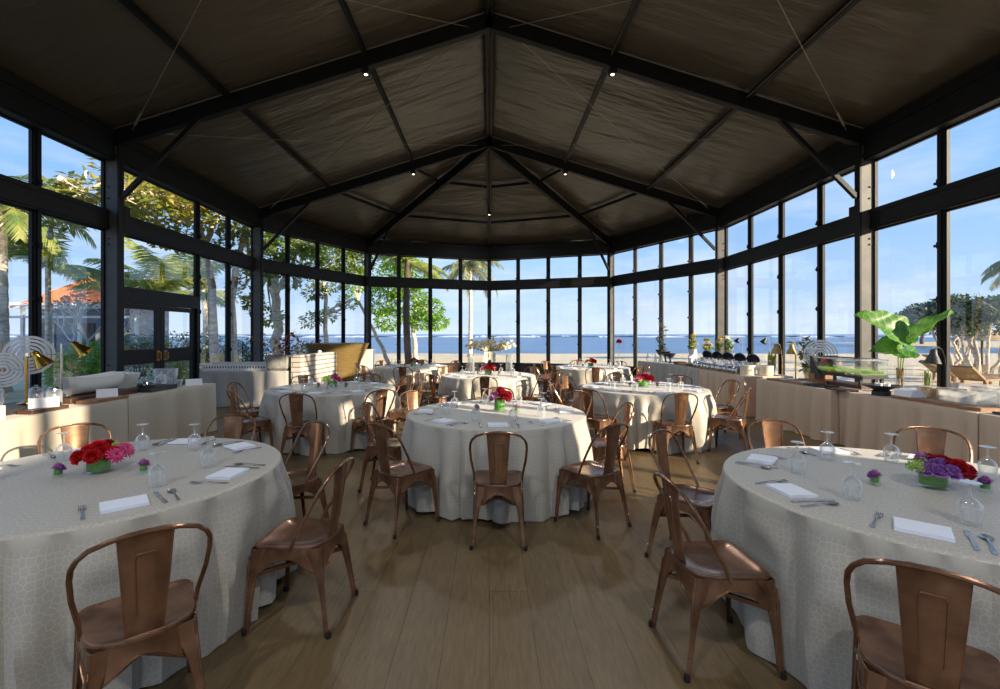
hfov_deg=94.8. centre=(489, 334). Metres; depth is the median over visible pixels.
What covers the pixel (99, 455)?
flower vase
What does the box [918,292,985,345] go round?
tree
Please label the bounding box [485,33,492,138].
purlin
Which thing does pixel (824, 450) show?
folded napkin
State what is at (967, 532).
knife
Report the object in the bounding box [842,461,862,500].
wine glass
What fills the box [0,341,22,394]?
shrub
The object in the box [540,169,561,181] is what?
purlin
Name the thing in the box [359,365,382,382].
chair
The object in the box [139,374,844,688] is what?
floor
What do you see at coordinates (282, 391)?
folded napkin
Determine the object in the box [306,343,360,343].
countertop
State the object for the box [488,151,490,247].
roof beam
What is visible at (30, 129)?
window
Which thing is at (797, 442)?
wine glass
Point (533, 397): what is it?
chair
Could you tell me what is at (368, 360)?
pedestal
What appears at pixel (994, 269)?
coconut palm
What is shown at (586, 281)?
beam
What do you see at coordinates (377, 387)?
folded napkin
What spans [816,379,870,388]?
serving board
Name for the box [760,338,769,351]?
lamp
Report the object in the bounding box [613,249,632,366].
window
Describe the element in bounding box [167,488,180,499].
spoon
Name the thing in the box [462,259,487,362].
window
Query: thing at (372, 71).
purlin
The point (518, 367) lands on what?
baseboard
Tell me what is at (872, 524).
fork
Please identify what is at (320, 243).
window
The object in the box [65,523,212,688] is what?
chair
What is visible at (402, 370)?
chair
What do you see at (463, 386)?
tablecloth
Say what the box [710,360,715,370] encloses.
jar
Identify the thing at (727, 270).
window
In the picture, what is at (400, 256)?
window
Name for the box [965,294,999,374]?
tree
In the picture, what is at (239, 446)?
folded napkin
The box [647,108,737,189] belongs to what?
purlin
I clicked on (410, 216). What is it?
purlin
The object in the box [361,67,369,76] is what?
ceiling spotlight
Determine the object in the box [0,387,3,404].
glass canister
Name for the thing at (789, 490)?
folded napkin
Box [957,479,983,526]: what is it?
wine glass
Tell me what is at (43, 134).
window
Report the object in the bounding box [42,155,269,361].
shade tree
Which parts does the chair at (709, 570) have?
leg, backrest, frame, leg, seat, leg, leg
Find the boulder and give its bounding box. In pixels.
[950,383,977,395]
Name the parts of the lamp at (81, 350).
post, lamp shade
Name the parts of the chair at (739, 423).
leg, leg, seat, frame, leg, backrest, leg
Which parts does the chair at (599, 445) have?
leg, seat, frame, leg, backrest, leg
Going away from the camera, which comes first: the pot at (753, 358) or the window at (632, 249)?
the pot at (753, 358)
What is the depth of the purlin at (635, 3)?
7.22 m
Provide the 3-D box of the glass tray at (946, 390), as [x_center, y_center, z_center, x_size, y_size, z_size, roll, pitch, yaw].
[5.200,0.689,5.020,0.220,0.126,0.420,0,0,0]
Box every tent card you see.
[0,405,4,420]
[28,397,58,408]
[96,388,117,397]
[185,378,201,385]
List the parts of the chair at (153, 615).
leg, leg, seat, backrest, leg, leg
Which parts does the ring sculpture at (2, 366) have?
stem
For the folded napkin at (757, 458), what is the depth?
2.86 m
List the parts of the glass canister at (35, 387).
lid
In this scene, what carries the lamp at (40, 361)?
on the serving board at (11, 408)
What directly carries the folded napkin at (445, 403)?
on the tablecloth at (443, 447)
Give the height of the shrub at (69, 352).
1.363 m
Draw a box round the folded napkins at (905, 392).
[893,388,926,397]
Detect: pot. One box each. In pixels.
[700,350,712,359]
[710,351,722,359]
[721,352,733,361]
[733,353,746,362]
[744,354,761,370]
[803,367,809,378]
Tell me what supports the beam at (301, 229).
attached to the steel post at (258, 232)
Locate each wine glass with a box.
[55,432,71,461]
[135,423,149,448]
[148,451,165,485]
[188,423,200,450]
[200,436,215,466]
[789,441,805,472]
[820,431,834,460]
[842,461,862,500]
[883,433,899,461]
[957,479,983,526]
[977,445,997,479]
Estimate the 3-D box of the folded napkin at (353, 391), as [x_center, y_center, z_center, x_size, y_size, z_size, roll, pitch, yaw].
[-1.823,0.781,6.313,0.147,0.016,0.176,0,0,45]
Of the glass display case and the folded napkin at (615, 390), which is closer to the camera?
the folded napkin at (615, 390)
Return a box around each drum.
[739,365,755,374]
[758,365,773,375]
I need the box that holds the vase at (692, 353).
[688,349,696,362]
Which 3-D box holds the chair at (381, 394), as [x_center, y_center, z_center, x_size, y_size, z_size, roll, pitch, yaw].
[-1.510,1.122,6.000,0.439,0.858,0.477,0,0,-44]
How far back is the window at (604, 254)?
17.66 m
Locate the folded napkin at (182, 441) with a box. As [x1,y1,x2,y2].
[167,438,204,444]
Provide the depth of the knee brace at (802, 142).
8.01 m
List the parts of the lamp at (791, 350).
lamp shade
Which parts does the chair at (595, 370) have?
backrest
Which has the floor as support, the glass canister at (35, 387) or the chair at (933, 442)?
the chair at (933, 442)
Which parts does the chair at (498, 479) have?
leg, leg, seat, backrest, frame, leg, leg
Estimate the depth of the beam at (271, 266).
14.86 m
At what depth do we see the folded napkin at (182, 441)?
3.32 m
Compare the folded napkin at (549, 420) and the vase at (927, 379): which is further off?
the vase at (927, 379)
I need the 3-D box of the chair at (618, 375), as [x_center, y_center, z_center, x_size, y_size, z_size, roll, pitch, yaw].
[2.300,1.122,8.050,0.439,0.858,0.477,0,0,-1]
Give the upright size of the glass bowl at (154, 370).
0.200 m
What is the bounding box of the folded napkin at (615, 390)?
[608,389,624,391]
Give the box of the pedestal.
[359,349,374,378]
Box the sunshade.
[950,330,999,363]
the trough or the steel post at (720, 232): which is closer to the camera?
the trough
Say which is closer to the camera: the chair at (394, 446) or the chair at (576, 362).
the chair at (394, 446)
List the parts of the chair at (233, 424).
backrest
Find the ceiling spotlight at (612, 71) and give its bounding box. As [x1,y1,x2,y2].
[608,67,616,76]
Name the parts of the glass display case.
panel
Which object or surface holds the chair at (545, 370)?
on the floor
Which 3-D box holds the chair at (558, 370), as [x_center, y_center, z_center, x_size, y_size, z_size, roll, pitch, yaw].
[1.149,1.122,9.041,0.477,0.858,0.439,0,0,-3]
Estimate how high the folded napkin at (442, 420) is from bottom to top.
0.016 m
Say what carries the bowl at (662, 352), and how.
on the tablecloth at (658, 369)
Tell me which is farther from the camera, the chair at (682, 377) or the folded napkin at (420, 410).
the chair at (682, 377)
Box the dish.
[136,382,157,387]
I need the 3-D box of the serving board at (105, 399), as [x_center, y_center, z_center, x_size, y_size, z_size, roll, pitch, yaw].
[-4.570,0.770,5.450,0.200,0.035,0.520,0,0,0]
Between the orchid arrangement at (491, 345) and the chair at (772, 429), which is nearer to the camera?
the chair at (772, 429)
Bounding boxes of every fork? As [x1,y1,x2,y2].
[78,505,85,519]
[189,481,228,482]
[755,479,787,483]
[870,511,882,526]
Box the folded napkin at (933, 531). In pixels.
[893,516,955,542]
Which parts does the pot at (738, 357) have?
lid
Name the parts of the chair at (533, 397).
seat, frame, backrest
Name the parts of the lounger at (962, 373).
backrest, seat, leg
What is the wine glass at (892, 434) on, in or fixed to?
on the tablecloth at (807, 551)
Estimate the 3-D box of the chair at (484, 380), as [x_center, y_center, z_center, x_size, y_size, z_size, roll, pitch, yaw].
[-0.061,1.122,7.841,0.439,0.858,0.477,0,0,5]
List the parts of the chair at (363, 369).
backrest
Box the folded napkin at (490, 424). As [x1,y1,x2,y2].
[487,422,508,426]
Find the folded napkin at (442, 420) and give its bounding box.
[432,418,456,423]
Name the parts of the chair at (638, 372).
backrest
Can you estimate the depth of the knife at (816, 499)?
2.17 m
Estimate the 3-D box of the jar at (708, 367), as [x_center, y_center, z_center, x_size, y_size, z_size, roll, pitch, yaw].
[4.869,0.670,10.170,0.134,0.234,0.137,0,0,-40]
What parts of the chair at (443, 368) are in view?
backrest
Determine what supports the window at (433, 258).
on the baseboard at (518, 367)
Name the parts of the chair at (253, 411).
backrest, frame, seat, leg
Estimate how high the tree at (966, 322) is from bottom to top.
2.918 m
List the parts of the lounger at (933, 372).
backrest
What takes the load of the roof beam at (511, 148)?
on the steel post at (720, 232)
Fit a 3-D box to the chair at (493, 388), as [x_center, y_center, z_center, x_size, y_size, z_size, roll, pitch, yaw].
[0.111,1.122,5.869,0.439,0.858,0.477,0,0,2]
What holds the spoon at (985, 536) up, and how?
on the tablecloth at (807, 551)
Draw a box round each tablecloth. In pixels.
[0,399,127,461]
[0,438,297,688]
[125,383,216,441]
[199,370,290,406]
[257,382,399,455]
[373,364,447,402]
[401,400,592,523]
[437,371,538,400]
[550,365,632,400]
[581,381,718,454]
[638,360,687,381]
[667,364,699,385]
[699,369,792,416]
[710,446,999,688]
[755,378,894,443]
[839,391,991,463]
[979,413,999,467]
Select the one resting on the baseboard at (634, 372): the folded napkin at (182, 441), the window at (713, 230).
the window at (713, 230)
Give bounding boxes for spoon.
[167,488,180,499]
[233,462,265,464]
[735,462,770,468]
[799,501,838,506]
[979,534,997,554]
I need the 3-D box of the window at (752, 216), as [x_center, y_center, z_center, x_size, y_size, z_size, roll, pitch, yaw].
[6.675,-0.735,11.240,0.130,4.570,1.300,0,0,0]
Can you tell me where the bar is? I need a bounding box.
[305,343,368,381]
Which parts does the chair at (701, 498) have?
leg, backrest, frame, seat, leg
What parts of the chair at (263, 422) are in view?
backrest, frame, leg, seat, leg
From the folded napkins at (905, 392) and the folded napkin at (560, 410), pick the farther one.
the folded napkins at (905, 392)
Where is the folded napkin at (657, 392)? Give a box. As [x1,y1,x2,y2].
[653,391,669,393]
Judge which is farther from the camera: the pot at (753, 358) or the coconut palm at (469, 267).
the coconut palm at (469, 267)
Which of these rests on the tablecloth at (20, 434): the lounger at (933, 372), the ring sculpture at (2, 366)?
the ring sculpture at (2, 366)
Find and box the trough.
[266,354,294,370]
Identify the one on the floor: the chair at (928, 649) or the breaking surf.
the chair at (928, 649)
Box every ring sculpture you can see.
[0,352,24,403]
[2,336,55,401]
[803,340,837,364]
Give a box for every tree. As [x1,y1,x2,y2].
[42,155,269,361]
[42,293,148,375]
[234,224,328,354]
[298,241,363,342]
[335,251,390,363]
[363,257,450,362]
[898,304,932,343]
[906,300,936,344]
[913,307,988,364]
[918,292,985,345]
[933,303,999,371]
[954,308,992,363]
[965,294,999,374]
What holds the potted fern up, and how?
on the tablecloth at (814, 410)
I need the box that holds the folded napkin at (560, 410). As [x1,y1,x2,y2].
[559,409,573,412]
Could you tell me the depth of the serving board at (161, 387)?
6.33 m
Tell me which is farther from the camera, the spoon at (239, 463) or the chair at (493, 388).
the chair at (493, 388)
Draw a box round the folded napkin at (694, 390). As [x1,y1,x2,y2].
[686,389,700,391]
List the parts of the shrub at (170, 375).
stem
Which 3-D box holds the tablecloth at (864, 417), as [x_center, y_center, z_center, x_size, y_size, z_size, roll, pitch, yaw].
[5.360,1.166,5.534,1.049,0.752,1.828,0,0,0]
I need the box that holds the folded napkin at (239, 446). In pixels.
[223,442,255,450]
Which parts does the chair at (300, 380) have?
backrest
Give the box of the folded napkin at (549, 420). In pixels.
[536,418,561,423]
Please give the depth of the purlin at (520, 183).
14.78 m
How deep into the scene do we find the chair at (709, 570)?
2.15 m
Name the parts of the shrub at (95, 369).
stem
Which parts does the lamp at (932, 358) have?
lamp shade, post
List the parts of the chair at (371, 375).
backrest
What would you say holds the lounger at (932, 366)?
on the ground
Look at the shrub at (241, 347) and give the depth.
16.71 m
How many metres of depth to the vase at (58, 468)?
2.53 m
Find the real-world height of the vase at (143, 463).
0.082 m
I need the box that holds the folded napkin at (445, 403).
[440,402,459,405]
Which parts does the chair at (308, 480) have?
seat, leg, frame, backrest, leg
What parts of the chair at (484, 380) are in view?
backrest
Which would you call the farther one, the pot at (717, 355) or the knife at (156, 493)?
the pot at (717, 355)
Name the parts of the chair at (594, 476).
leg, leg, seat, leg, frame, backrest, leg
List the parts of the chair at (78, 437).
backrest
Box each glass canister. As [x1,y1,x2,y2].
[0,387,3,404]
[28,385,44,398]
[45,385,62,402]
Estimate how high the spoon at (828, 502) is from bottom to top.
0.010 m
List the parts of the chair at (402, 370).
backrest, frame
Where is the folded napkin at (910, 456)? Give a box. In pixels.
[907,454,915,460]
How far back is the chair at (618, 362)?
12.08 m
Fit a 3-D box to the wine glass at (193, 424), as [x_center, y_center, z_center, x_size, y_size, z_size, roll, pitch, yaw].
[-2.012,0.700,3.139,0.080,0.177,0.080,0,0,-2]
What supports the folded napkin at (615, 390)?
on the tablecloth at (647, 405)
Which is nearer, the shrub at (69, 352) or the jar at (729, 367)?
the jar at (729, 367)
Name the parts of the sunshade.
post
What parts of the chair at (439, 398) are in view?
backrest, frame, seat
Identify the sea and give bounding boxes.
[10,334,998,353]
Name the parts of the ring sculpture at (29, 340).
stem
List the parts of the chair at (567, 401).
backrest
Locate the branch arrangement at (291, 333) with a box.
[249,330,321,354]
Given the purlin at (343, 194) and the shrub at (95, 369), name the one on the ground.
the shrub at (95, 369)
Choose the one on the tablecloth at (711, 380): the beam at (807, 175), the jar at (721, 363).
the jar at (721, 363)
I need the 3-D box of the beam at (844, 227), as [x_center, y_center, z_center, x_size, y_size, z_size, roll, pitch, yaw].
[6.630,-2.045,10.540,0.240,0.490,5.000,0,0,0]
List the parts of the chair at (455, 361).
backrest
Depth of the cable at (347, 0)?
7.18 m
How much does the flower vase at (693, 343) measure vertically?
0.807 m
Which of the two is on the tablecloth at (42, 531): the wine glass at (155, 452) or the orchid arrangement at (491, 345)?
the wine glass at (155, 452)
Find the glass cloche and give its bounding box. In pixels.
[154,372,169,383]
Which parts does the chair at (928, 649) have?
leg, leg, frame, seat, backrest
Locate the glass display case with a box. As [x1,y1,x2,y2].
[810,356,888,384]
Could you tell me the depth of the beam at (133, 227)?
9.86 m
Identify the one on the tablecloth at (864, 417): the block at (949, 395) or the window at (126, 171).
the block at (949, 395)
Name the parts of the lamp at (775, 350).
lamp shade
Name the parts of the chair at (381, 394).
leg, seat, frame, backrest, leg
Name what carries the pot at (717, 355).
on the cabinet at (673, 369)
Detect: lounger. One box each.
[918,360,999,385]
[920,360,952,381]
[922,354,984,372]
[950,365,999,391]
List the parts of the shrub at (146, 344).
stem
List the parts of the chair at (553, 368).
backrest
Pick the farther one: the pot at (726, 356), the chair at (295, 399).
the pot at (726, 356)
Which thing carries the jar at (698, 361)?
on the cabinet at (673, 369)
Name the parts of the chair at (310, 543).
leg, leg, seat, leg, frame, backrest, leg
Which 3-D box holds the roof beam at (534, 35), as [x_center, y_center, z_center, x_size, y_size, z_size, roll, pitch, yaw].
[3.251,-4.444,8.040,6.694,2.336,0.156,0,0,0]
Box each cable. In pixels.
[132,0,200,129]
[163,133,476,145]
[272,43,455,206]
[347,0,467,26]
[502,133,814,145]
[511,0,630,26]
[523,43,708,208]
[777,0,846,130]
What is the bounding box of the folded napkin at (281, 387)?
[275,386,287,388]
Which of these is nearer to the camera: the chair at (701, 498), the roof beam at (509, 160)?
the chair at (701, 498)
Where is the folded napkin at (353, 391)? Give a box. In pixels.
[348,390,364,392]
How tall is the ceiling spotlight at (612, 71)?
0.182 m
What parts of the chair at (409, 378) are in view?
frame, backrest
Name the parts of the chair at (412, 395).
backrest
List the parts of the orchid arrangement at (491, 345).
stem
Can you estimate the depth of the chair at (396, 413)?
6.60 m
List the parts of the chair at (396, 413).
leg, seat, frame, backrest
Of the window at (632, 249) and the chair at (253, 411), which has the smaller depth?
the chair at (253, 411)
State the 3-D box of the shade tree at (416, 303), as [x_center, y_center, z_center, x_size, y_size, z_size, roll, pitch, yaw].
[-4.623,-1.619,26.034,4.956,6.614,2.282,0,0,0]
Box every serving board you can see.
[0,402,61,415]
[17,405,68,413]
[51,388,137,403]
[76,395,128,403]
[132,384,176,392]
[165,380,184,384]
[678,363,692,365]
[767,378,821,384]
[798,378,826,383]
[806,384,839,387]
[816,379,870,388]
[826,387,858,391]
[891,395,999,411]
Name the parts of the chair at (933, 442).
backrest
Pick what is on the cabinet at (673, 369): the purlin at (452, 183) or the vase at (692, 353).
the vase at (692, 353)
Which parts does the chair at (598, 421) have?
backrest, frame, leg, seat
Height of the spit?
1.102 m
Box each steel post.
[104,135,123,371]
[253,212,263,361]
[365,242,370,348]
[488,260,490,362]
[607,246,612,364]
[715,212,725,353]
[854,135,873,382]
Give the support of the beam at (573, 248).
attached to the steel post at (609, 255)
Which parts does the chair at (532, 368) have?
backrest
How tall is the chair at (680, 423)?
0.858 m
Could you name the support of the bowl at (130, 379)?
on the tablecloth at (169, 413)
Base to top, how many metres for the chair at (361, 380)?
0.858 m
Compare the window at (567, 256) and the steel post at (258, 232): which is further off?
the window at (567, 256)
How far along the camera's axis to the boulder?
12.25 m
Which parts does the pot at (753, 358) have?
pot, lid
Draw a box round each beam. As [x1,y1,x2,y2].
[0,67,115,160]
[0,174,109,229]
[114,10,494,146]
[124,142,259,226]
[124,206,255,269]
[259,136,492,217]
[264,214,368,253]
[264,259,366,285]
[367,146,491,245]
[371,240,488,260]
[371,277,488,289]
[484,10,864,146]
[486,135,719,217]
[487,146,610,245]
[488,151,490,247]
[489,240,607,260]
[489,277,606,289]
[610,214,714,253]
[612,259,714,285]
[719,142,853,226]
[723,206,853,269]
[862,55,999,160]
[869,167,999,229]
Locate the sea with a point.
(440, 345)
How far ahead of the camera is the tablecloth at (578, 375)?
10.35 m
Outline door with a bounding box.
[124,287,198,380]
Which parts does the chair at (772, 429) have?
backrest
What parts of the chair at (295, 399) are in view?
leg, leg, backrest, frame, seat, leg, leg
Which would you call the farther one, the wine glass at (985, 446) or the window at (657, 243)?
the window at (657, 243)
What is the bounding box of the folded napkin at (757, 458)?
[746,453,777,464]
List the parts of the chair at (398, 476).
leg, backrest, frame, leg, seat, leg, leg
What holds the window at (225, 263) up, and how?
on the baseboard
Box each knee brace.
[120,120,201,198]
[262,202,310,250]
[369,230,389,269]
[588,229,608,270]
[668,202,716,250]
[777,120,858,198]
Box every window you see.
[0,113,42,398]
[42,132,104,372]
[124,169,200,363]
[200,204,231,361]
[231,218,252,361]
[264,230,286,352]
[285,235,319,353]
[320,243,345,342]
[345,249,364,342]
[371,254,396,364]
[396,256,431,363]
[432,258,461,363]
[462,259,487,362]
[491,259,516,362]
[515,257,549,363]
[550,256,577,364]
[577,254,606,364]
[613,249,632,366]
[632,243,658,367]
[658,235,691,348]
[692,230,714,347]
[726,218,747,351]
[747,204,777,354]
[777,184,821,374]
[822,170,853,354]
[874,132,936,382]
[933,104,999,386]
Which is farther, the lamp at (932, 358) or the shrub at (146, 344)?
the shrub at (146, 344)
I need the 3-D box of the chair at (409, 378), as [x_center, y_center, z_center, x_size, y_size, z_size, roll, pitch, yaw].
[-1.502,1.122,7.646,0.477,0.858,0.439,0,0,-42]
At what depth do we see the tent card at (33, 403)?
4.71 m
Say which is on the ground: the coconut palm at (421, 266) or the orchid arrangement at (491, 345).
the coconut palm at (421, 266)
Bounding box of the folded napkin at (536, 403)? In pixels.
[531,401,550,405]
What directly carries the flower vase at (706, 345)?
on the cabinet at (673, 369)
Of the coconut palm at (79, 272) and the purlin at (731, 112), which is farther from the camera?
the coconut palm at (79, 272)
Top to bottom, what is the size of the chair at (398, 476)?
0.858 m
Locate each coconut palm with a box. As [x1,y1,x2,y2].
[0,174,96,392]
[7,221,100,385]
[69,237,233,307]
[187,270,238,348]
[377,256,448,363]
[439,260,504,356]
[980,261,999,291]
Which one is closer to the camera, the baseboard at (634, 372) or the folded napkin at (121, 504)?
the folded napkin at (121, 504)
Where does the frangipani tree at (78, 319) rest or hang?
on the ground
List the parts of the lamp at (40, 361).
post, lamp shade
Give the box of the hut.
[9,277,176,369]
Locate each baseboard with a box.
[375,363,568,373]
[630,367,636,377]
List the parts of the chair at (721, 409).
seat, frame, backrest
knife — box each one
[153,491,167,502]
[225,466,259,468]
[736,461,777,467]
[790,499,834,501]
[963,529,980,550]
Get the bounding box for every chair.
[37,422,111,454]
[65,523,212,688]
[204,414,255,440]
[226,389,273,446]
[227,382,258,441]
[241,457,357,639]
[279,393,325,456]
[284,420,329,518]
[290,375,316,383]
[350,389,394,452]
[355,363,362,381]
[357,373,380,382]
[358,402,403,493]
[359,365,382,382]
[363,422,439,539]
[375,360,389,366]
[388,382,423,437]
[393,366,414,395]
[396,375,415,423]
[399,390,429,419]
[416,370,437,406]
[425,374,456,404]
[435,365,455,387]
[437,366,452,378]
[450,360,459,371]
[469,431,527,550]
[472,376,497,399]
[482,387,514,399]
[522,374,552,402]
[523,366,539,379]
[533,363,553,399]
[539,369,560,403]
[540,361,551,388]
[547,366,572,403]
[548,381,572,406]
[554,423,630,539]
[558,375,576,405]
[561,390,591,415]
[570,360,585,364]
[577,388,620,439]
[585,367,605,383]
[591,402,636,492]
[606,373,629,381]
[612,361,626,365]
[628,366,643,380]
[633,363,649,380]
[645,429,714,557]
[648,472,786,683]
[652,392,699,463]
[667,375,692,384]
[707,388,751,451]
[714,379,740,437]
[747,418,804,449]
[843,558,999,688]
[892,426,972,462]
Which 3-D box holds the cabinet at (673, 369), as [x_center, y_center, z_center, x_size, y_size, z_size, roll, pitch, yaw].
[5.239,1.166,11.432,1.047,0.752,1.868,0,0,0]
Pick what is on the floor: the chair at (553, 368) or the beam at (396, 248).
the chair at (553, 368)
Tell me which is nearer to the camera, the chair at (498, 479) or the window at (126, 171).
the chair at (498, 479)
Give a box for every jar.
[696,358,700,367]
[700,359,704,368]
[706,359,711,369]
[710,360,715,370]
[715,360,719,370]
[718,361,723,371]
[722,361,727,372]
[727,362,732,372]
[732,362,738,373]
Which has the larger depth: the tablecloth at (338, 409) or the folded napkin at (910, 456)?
the tablecloth at (338, 409)
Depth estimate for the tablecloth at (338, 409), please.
6.04 m
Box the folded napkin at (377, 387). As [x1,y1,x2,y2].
[373,386,385,388]
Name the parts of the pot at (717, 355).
lid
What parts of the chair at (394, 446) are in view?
leg, backrest, leg, frame, seat, leg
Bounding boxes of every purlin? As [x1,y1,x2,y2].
[118,0,231,98]
[240,109,330,189]
[338,0,366,56]
[340,193,398,215]
[370,68,413,163]
[408,215,486,223]
[416,169,438,181]
[449,182,486,187]
[485,0,493,16]
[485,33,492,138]
[491,182,528,187]
[491,215,570,223]
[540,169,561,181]
[564,69,607,163]
[580,193,638,215]
[611,0,640,56]
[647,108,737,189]
[746,0,860,98]
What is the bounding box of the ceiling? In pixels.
[0,0,999,246]
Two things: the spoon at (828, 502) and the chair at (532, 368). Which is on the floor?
the chair at (532, 368)
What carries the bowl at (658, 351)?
on the tablecloth at (658, 369)
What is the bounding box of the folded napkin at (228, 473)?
[205,467,249,479]
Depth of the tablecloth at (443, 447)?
3.90 m
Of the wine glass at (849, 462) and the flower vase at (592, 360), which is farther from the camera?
the flower vase at (592, 360)
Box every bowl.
[56,371,125,394]
[118,372,140,387]
[153,368,177,381]
[656,349,665,360]
[660,351,670,361]
[665,353,675,362]
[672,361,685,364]
[861,383,901,395]
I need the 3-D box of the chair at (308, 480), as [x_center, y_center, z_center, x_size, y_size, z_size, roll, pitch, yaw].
[-1.512,1.122,3.526,0.439,0.858,0.477,0,0,40]
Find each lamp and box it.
[17,351,53,404]
[53,341,92,397]
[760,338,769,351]
[771,343,781,358]
[786,344,797,379]
[923,346,946,386]
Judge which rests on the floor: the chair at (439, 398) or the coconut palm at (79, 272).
the chair at (439, 398)
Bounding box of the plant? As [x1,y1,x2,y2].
[656,322,668,360]
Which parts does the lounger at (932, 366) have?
backrest, seat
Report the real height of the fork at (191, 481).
0.011 m
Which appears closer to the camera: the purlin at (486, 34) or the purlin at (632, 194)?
the purlin at (486, 34)
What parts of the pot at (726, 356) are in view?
lid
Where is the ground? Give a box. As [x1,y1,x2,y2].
[0,353,999,402]
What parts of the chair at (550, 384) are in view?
backrest, frame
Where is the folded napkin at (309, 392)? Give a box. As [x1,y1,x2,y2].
[307,392,323,393]
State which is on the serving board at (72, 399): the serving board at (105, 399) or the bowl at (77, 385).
the bowl at (77, 385)
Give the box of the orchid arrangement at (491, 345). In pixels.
[465,337,516,362]
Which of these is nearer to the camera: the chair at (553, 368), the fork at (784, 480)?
the fork at (784, 480)
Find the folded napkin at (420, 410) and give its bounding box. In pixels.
[418,409,432,412]
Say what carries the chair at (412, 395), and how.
on the floor
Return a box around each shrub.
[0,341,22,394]
[42,340,125,392]
[52,352,98,378]
[124,327,169,378]
[145,330,208,379]
[169,333,224,379]
[200,336,250,361]
[238,337,272,361]
[290,340,313,354]
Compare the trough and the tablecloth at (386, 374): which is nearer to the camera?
the trough
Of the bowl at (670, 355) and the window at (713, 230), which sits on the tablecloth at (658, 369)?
the bowl at (670, 355)
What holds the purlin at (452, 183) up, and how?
attached to the roof beam at (469, 160)
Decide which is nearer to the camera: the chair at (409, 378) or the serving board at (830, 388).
the serving board at (830, 388)
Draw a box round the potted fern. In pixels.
[786,336,825,378]
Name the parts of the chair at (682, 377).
backrest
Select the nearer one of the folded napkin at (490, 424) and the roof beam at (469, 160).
the folded napkin at (490, 424)
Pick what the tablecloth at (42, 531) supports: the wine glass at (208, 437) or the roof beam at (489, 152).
the wine glass at (208, 437)
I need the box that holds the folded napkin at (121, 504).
[99,494,149,514]
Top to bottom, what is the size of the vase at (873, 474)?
0.082 m
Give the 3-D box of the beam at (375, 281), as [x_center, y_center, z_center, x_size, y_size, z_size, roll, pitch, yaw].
[-2.313,-1.995,18.079,4.700,0.350,1.717,0,0,0]
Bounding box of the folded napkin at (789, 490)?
[765,483,818,498]
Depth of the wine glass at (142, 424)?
3.13 m
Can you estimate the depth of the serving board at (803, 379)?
7.39 m
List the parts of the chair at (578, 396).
backrest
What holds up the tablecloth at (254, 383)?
on the floor
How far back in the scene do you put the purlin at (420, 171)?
13.89 m
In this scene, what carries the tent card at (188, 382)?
on the tablecloth at (169, 413)
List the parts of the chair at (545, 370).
backrest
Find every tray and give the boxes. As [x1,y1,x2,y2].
[199,362,268,370]
[814,371,888,378]
[938,389,994,405]
[961,384,999,406]
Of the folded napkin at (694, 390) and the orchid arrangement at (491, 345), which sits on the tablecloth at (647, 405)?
the folded napkin at (694, 390)
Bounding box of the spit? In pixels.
[851,341,999,347]
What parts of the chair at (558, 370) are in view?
frame, backrest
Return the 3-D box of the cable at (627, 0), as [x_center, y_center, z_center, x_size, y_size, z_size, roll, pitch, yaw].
[3.280,-4.444,5.540,5.968,1.836,5.009,0,0,0]
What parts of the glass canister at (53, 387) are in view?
lid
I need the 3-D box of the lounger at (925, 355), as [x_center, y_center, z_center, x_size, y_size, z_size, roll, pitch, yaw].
[20.265,1.267,20.112,1.916,0.746,0.600,0,0,21]
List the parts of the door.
handle, handle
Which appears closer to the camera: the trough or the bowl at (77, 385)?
the bowl at (77, 385)
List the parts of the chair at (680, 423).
leg, leg, seat, frame, backrest, leg, leg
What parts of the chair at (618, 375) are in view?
backrest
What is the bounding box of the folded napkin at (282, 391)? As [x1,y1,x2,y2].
[276,390,292,392]
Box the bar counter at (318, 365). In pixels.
[291,352,336,383]
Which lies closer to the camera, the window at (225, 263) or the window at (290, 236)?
the window at (225, 263)
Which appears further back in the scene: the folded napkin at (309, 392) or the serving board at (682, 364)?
the serving board at (682, 364)
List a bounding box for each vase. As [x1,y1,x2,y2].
[51,462,66,475]
[69,438,134,471]
[137,458,150,470]
[321,373,341,386]
[407,357,418,365]
[481,363,495,373]
[489,386,512,410]
[585,358,596,365]
[633,372,654,385]
[688,349,696,362]
[689,334,698,348]
[702,338,712,351]
[713,336,724,351]
[722,336,734,351]
[767,352,776,373]
[855,310,953,388]
[867,469,881,482]
[904,451,977,487]
[924,371,930,385]
[976,475,993,489]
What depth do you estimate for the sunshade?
23.45 m
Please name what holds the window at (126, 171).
on the floor
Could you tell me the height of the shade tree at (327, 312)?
6.958 m
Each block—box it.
[809,371,832,378]
[916,386,935,397]
[936,387,966,400]
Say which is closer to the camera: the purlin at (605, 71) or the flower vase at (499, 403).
the flower vase at (499, 403)
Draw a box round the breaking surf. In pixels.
[10,336,953,336]
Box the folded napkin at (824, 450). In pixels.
[808,447,849,453]
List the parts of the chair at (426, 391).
frame, seat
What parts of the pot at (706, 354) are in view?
lid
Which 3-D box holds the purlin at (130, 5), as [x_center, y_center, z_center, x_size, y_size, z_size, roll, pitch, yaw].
[-4.505,-4.122,5.540,0.079,0.090,4.860,0,0,0]
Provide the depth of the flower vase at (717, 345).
11.27 m
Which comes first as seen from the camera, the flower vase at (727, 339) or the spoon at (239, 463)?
the spoon at (239, 463)
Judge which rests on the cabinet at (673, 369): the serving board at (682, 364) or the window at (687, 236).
the serving board at (682, 364)
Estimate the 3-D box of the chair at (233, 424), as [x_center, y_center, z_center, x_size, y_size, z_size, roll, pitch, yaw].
[-2.219,1.122,3.779,0.439,0.858,0.477,0,0,1]
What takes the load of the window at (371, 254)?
on the baseboard at (518, 367)

